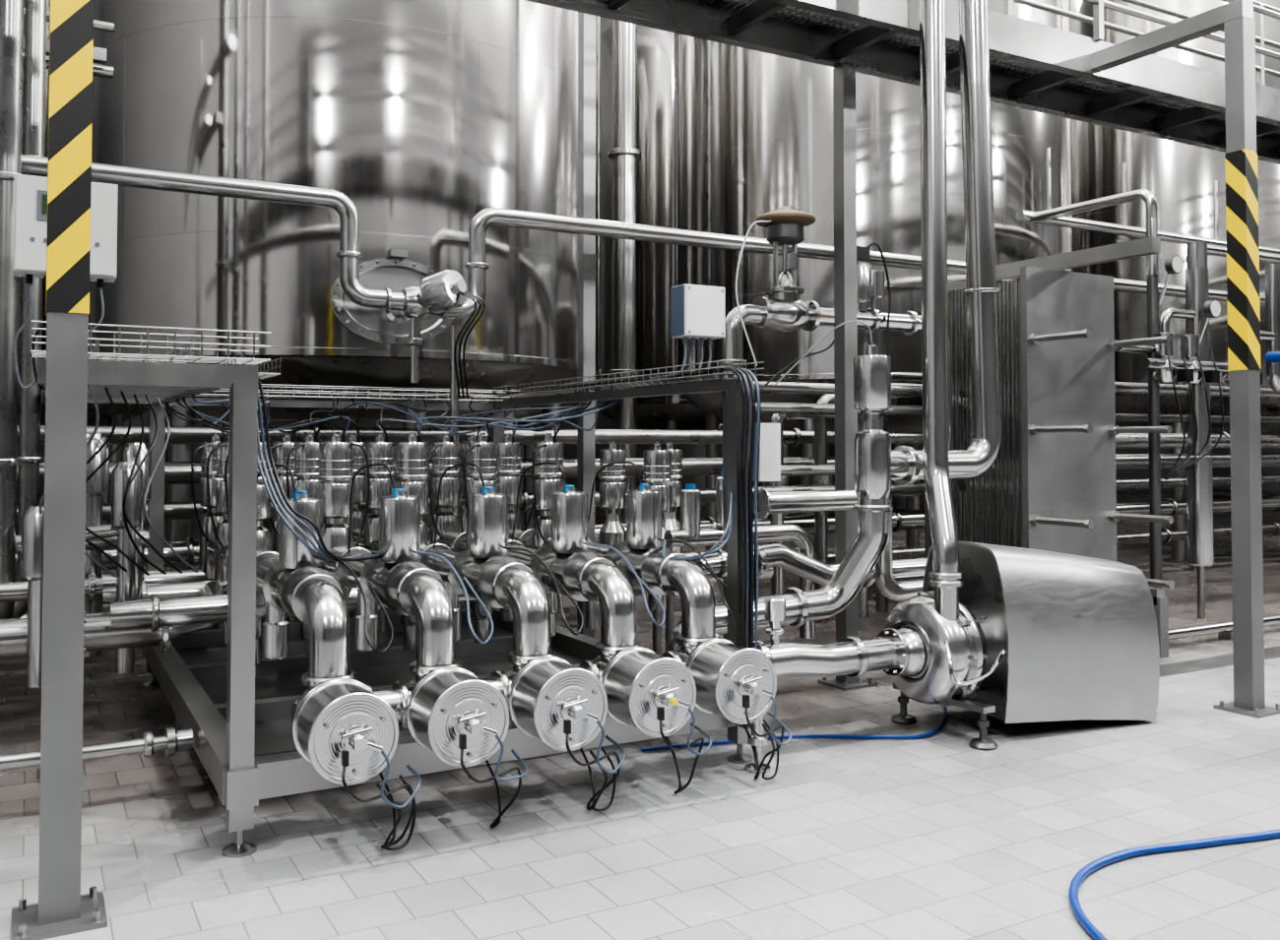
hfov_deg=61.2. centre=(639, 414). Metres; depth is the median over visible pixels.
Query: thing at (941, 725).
air hose
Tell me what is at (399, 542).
motor
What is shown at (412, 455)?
motor
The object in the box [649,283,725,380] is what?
junction box
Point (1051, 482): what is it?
plate heat exchanger
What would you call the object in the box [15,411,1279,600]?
pipes
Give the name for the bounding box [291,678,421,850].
motor
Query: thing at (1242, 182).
column
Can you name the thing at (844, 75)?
steel column
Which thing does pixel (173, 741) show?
drain pipe
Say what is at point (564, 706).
motor
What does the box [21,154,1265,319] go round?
pipe
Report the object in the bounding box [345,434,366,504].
motor
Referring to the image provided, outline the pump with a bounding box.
[883,540,1159,751]
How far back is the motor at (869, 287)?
7.25 m
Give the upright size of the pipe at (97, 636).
0.309 m
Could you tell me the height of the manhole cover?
0.655 m
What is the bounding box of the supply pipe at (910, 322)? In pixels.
[718,304,951,484]
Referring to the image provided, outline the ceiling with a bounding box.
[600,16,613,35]
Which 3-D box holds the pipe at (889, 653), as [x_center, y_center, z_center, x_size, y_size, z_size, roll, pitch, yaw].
[0.877,1.259,5.292,1.032,0.760,0.276,1,-2,-33]
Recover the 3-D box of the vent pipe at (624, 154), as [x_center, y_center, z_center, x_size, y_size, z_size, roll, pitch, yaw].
[-0.182,-2.706,11.263,0.340,9.000,1.080,0,-2,-5]
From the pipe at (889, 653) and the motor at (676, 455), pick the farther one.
the motor at (676, 455)
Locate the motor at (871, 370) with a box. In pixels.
[773,320,891,420]
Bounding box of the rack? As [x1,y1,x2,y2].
[23,7,114,78]
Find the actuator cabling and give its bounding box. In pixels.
[165,385,619,547]
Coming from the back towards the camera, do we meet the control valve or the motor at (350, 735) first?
the control valve
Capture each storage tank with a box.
[17,0,148,524]
[88,0,601,614]
[595,20,829,518]
[673,0,1073,551]
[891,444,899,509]
[1070,0,1279,563]
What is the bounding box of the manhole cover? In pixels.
[330,249,453,343]
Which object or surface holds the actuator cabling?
hanging from the cable tray
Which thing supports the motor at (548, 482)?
on the pipework at (426, 593)
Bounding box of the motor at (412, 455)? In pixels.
[394,432,429,514]
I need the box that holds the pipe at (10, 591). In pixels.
[0,573,102,602]
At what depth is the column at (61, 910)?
3.39 m
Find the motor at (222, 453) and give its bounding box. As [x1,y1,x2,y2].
[215,436,229,518]
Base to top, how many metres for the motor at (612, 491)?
0.530 m
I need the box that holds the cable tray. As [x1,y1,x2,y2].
[29,320,764,402]
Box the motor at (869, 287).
[856,243,891,334]
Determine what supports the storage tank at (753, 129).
on the floor
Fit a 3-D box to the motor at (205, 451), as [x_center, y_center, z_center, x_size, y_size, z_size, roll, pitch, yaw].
[-2.630,0.381,6.717,0.188,0.530,0.188,1,-2,-29]
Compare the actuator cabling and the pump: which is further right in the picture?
the pump
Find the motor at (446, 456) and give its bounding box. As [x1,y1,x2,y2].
[430,433,460,511]
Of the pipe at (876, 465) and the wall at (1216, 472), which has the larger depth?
the wall at (1216, 472)
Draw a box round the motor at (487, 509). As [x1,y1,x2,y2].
[468,486,508,558]
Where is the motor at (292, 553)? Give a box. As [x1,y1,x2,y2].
[278,490,323,569]
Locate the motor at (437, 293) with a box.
[382,269,485,514]
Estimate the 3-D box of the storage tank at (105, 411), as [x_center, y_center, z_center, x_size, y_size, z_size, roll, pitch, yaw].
[-8.181,-2.601,13.369,4.424,8.900,4.424,1,-2,-29]
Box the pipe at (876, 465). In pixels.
[667,0,1001,650]
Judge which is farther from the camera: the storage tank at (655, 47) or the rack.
the storage tank at (655, 47)
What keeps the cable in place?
attached to the supply pipe at (910, 322)
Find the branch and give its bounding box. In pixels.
[598,511,773,655]
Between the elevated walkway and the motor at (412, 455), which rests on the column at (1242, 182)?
the elevated walkway
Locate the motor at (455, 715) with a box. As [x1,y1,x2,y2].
[405,666,528,828]
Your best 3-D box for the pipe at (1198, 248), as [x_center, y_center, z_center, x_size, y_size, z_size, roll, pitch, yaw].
[6.888,-0.556,11.220,7.000,3.900,1.345,1,-2,-29]
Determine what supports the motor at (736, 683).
attached to the pipework at (426, 593)
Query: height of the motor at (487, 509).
0.332 m
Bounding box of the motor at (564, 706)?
[507,655,625,812]
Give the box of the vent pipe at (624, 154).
[607,19,641,594]
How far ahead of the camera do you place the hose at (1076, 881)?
3.91 m
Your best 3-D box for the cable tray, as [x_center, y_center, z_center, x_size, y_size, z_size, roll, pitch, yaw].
[-1.503,-0.182,5.829,3.104,0.157,3.247,1,-2,-29]
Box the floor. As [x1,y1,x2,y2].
[0,488,1279,939]
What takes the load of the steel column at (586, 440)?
on the floor
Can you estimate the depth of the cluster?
5.65 m
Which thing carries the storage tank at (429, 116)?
on the floor
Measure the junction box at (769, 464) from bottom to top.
1.750 m
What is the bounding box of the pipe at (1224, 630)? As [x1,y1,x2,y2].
[1168,614,1279,640]
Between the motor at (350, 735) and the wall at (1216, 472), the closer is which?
the motor at (350, 735)
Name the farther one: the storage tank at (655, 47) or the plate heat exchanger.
the storage tank at (655, 47)
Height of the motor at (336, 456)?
0.530 m
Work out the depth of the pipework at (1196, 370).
9.22 m
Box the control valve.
[735,206,821,366]
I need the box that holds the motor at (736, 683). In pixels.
[685,638,791,779]
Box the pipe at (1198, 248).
[1015,147,1279,277]
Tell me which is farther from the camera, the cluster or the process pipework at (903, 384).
the process pipework at (903, 384)
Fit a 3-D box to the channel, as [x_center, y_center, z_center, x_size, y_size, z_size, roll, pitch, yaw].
[6.043,1.721,8.585,9.000,0.008,0.220,1,-2,-29]
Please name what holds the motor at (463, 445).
on the pipework at (426, 593)
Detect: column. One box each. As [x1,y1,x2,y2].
[10,0,107,939]
[576,11,600,639]
[817,64,877,691]
[1213,15,1279,718]
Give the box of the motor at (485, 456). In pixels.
[465,432,499,508]
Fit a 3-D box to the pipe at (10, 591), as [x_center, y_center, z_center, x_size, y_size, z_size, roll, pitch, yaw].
[-5.652,0.882,4.255,6.350,0.148,0.148,1,-2,-29]
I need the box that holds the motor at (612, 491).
[598,442,626,519]
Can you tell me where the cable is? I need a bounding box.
[759,340,833,389]
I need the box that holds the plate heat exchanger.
[924,236,1174,658]
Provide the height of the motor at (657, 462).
0.530 m
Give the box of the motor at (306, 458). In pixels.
[292,433,325,498]
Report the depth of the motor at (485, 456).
6.15 m
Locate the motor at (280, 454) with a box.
[271,433,300,509]
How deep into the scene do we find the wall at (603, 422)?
25.25 m
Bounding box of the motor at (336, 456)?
[318,432,353,523]
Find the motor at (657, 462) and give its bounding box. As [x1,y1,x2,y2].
[642,441,672,518]
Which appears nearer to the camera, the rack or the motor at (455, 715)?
the motor at (455, 715)
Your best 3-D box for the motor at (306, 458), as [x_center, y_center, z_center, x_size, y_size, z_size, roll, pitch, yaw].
[-1.941,0.372,6.360,0.188,0.530,0.188,1,-2,-29]
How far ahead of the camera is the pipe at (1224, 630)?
8.16 m
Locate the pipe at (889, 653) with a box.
[744,596,910,773]
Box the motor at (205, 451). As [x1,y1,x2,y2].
[199,433,224,512]
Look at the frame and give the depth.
4.97 m
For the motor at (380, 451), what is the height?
0.530 m
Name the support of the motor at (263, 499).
on the pipework at (426, 593)
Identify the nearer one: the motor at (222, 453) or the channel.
the motor at (222, 453)
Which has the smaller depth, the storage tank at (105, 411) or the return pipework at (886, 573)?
the return pipework at (886, 573)
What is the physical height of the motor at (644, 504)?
0.332 m
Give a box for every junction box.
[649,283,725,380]
[722,398,780,639]
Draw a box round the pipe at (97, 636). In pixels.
[0,580,226,658]
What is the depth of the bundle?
5.07 m
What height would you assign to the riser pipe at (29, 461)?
5.750 m
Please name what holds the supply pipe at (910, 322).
attached to the pipe at (876, 465)
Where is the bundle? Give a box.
[240,356,761,654]
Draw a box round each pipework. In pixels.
[101,504,720,732]
[663,471,927,639]
[751,372,925,629]
[1114,255,1279,619]
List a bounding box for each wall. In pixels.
[16,402,1170,528]
[1211,448,1279,491]
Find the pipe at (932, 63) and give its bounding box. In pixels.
[919,0,963,580]
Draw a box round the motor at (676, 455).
[664,442,683,511]
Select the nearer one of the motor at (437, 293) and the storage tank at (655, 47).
the motor at (437, 293)
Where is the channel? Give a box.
[1159,645,1279,677]
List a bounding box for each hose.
[640,706,947,752]
[1068,829,1279,939]
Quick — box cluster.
[15,385,197,688]
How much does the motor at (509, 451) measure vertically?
0.530 m
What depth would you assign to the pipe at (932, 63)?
5.66 m
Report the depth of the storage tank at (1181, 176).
13.53 m
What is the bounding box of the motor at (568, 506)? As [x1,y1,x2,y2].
[550,485,587,554]
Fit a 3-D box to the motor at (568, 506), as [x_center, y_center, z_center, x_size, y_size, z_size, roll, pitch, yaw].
[-0.339,0.506,5.215,0.180,0.332,0.180,1,-2,-29]
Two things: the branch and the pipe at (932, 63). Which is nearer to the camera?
the pipe at (932, 63)
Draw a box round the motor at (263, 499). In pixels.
[256,435,271,520]
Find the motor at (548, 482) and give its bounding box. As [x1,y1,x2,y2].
[533,433,564,515]
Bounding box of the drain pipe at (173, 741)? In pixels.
[0,726,192,770]
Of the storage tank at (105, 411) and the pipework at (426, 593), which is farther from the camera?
the storage tank at (105, 411)
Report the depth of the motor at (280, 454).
6.85 m
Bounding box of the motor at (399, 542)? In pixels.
[378,488,420,563]
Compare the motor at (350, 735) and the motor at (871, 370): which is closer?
the motor at (350, 735)
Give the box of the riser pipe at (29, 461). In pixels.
[0,0,46,619]
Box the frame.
[37,358,753,858]
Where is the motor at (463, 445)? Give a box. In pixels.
[458,434,477,505]
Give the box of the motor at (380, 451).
[364,433,395,514]
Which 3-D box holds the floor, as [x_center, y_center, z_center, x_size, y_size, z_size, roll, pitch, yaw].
[6.963,1.942,13.060,43.000,0.200,28.000,1,-2,-29]
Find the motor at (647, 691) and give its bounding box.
[599,646,711,793]
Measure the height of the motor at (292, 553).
0.332 m
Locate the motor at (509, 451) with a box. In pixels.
[493,434,522,510]
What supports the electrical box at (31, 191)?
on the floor
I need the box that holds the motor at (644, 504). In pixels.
[626,483,662,549]
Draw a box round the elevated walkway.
[524,0,1279,164]
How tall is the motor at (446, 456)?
0.530 m

